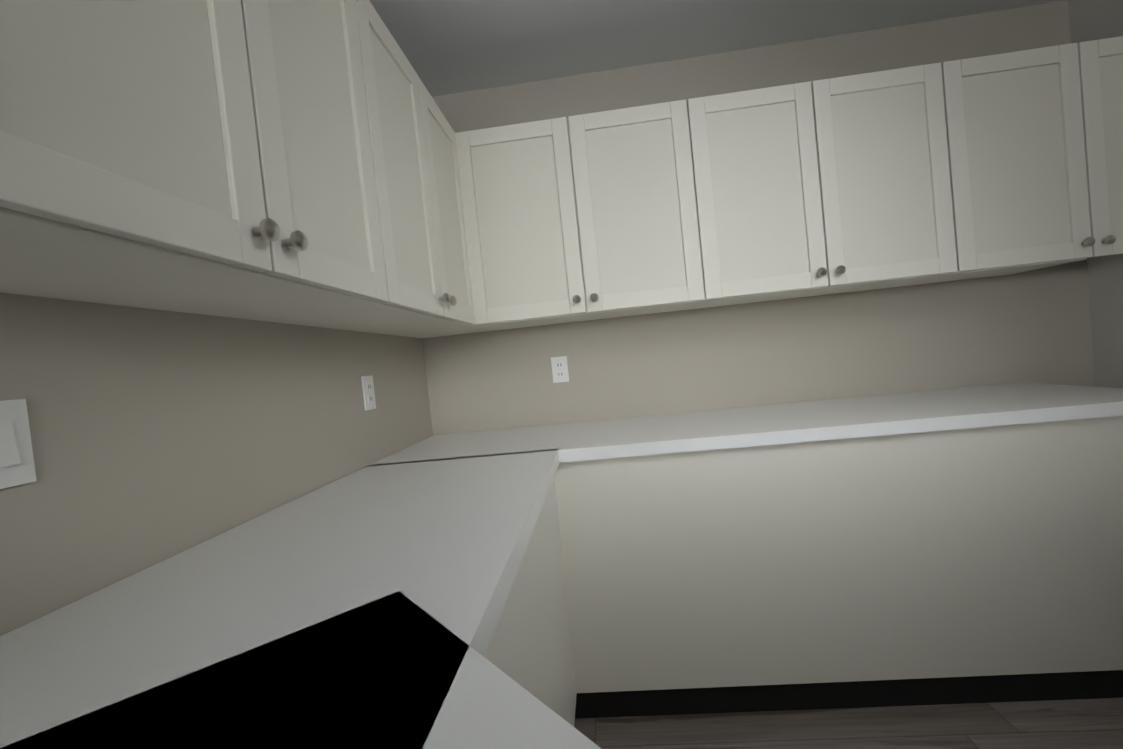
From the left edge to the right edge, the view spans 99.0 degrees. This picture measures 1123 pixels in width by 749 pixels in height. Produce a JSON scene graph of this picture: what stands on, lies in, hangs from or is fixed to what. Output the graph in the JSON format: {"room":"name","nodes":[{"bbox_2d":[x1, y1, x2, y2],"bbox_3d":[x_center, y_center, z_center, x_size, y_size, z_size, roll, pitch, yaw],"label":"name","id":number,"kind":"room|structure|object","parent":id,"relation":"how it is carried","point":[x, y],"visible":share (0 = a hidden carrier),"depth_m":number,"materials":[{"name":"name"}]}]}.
{"room":"kitchen","nodes":[
{"label":"kitchen","id":0,"kind":"room"},
{"bbox_2d":[0,293,432,635],"bbox_3d":[-0.769,0.013,1.286,0.130,2.440,2.120,-6,2,5],"label":"wall","id":1,"kind":"structure","parent":0,"point":[157,436],"depth_m":0.88,"materials":[{"name":"grey paint"}]},
{"bbox_2d":[0,399,35,488],"bbox_3d":[-0.743,0.093,0.634,0.013,0.116,0.072,-6,2,5],"label":"light switch","id":2,"kind":"object","parent":1,"relation":"attached to","point":[17,466],"visible":1,"depth_m":0.65,"materials":[{"name":"white plastic"}]},
{"bbox_2d":[0,0,399,323],"bbox_3d":[-0.626,-0.500,0.741,0.340,0.740,0.834,-6,2,5],"label":"upper cabinet","id":3,"kind":"object","parent":1,"relation":"attached to","point":[312,162],"depth_m":0.61,"materials":[{"name":"white paint"}]},
{"bbox_2d":[361,375,375,410],"bbox_3d":[-0.662,0.062,1.651,0.008,0.116,0.072,-6,2,5],"label":"electrical outlet","id":4,"kind":"object","parent":1,"relation":"attached to","point":[368,393],"visible":1,"depth_m":1.64,"materials":[{"name":"white plastic"}]},
{"bbox_2d":[295,0,487,335],"bbox_3d":[-0.543,-0.527,1.449,0.390,0.740,0.835,-6,2,5],"label":"upper cabinet","id":5,"kind":"object","parent":1,"relation":"attached to","point":[422,193],"depth_m":1.36,"materials":[{"name":"white paint"}]},
{"bbox_2d":[369,0,1064,96],"bbox_3d":[-1.961,-1.111,0.089,7.970,0.100,10.580,-6,2,5],"label":"ceiling","id":6,"kind":"structure","parent":0,"point":[447,47],"depth_m":1.88,"materials":[{"name":"white paint"}]},
{"bbox_2d":[422,0,1095,434],"bbox_3d":[0.840,-0.174,2.152,2.950,2.440,0.120,-6,2,5],"label":"wall","id":7,"kind":"structure","parent":0,"point":[1032,326],"depth_m":2.08,"materials":[{"name":"beige paint"}]},
{"bbox_2d":[551,356,568,382],"bbox_3d":[-0.007,-0.023,2.161,0.072,0.116,0.008,-6,2,5],"label":"electrical outlet","id":8,"kind":"object","parent":7,"relation":"attached to","point":[559,369],"visible":1,"depth_m":2.16,"materials":[{"name":"white plastic"}]},
{"bbox_2d":[468,96,731,329],"bbox_3d":[0.096,-0.606,1.942,0.950,0.740,0.382,-6,2,5],"label":"upper cabinet","id":9,"kind":"object","parent":7,"relation":"attached to","point":[618,212],"depth_m":1.79,"materials":[{"name":"white paint"}]},
{"bbox_2d":[680,65,939,310],"bbox_3d":[0.945,-0.690,1.891,1.002,0.740,0.340,-6,2,5],"label":"upper cabinet","id":10,"kind":"object","parent":7,"relation":"attached to","point":[826,184],"depth_m":1.72,"materials":[{"name":"white paint"}]},
{"bbox_2d":[908,38,1122,285],"bbox_3d":[1.599,-0.756,1.836,0.562,0.740,0.340,-6,2,5],"label":"upper cabinet","id":11,"kind":"object","parent":7,"relation":"attached to","point":[1022,144],"depth_m":1.67,"materials":[{"name":"white paint"}]},
{"bbox_2d":[574,698,1122,748],"bbox_3d":[-1.704,1.415,0.157,7.970,0.100,10.580,-6,2,5],"label":"floor","id":12,"kind":"structure","parent":0,"point":[1077,724],"depth_m":1.45,"materials":[{"name":"wood"}]},
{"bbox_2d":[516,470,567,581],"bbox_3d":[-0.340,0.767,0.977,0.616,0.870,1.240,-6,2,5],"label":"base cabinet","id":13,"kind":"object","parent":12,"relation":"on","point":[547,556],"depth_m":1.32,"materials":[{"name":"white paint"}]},
{"bbox_2d":[0,450,559,649],"bbox_3d":[-0.373,0.313,0.963,0.641,0.040,1.240,-6,2,5],"label":"countertop","id":14,"kind":"structure","parent":13,"relation":"on","point":[445,521],"depth_m":0.85,"materials":[{"name":"white stone"}]},
{"bbox_2d":[0,542,1122,748],"bbox_3d":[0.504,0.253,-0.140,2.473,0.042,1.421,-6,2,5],"label":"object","id":15,"kind":"structure","parent":12,"relation":"on","point":[469,665],"depth_m":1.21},
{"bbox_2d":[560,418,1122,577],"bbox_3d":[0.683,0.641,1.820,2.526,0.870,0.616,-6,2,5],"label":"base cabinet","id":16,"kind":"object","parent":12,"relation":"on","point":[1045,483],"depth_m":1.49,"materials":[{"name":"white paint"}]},
{"bbox_2d":[368,382,1122,465],"bbox_3d":[0.636,0.189,1.796,2.526,0.040,0.641,-6,2,5],"label":"countertop","id":17,"kind":"structure","parent":16,"relation":"on","point":[1018,403],"depth_m":1.60,"materials":[{"name":"white stone"}]},
{"bbox_2d":[1068,0,1122,387],"bbox_3d":[1.938,-0.183,-1.692,0.120,2.440,7.360,-6,2,5],"label":"wall","id":18,"kind":"structure","parent":0,"point":[1090,20],"depth_m":1.90,"materials":[{"name":"grey paint"}]}
]}

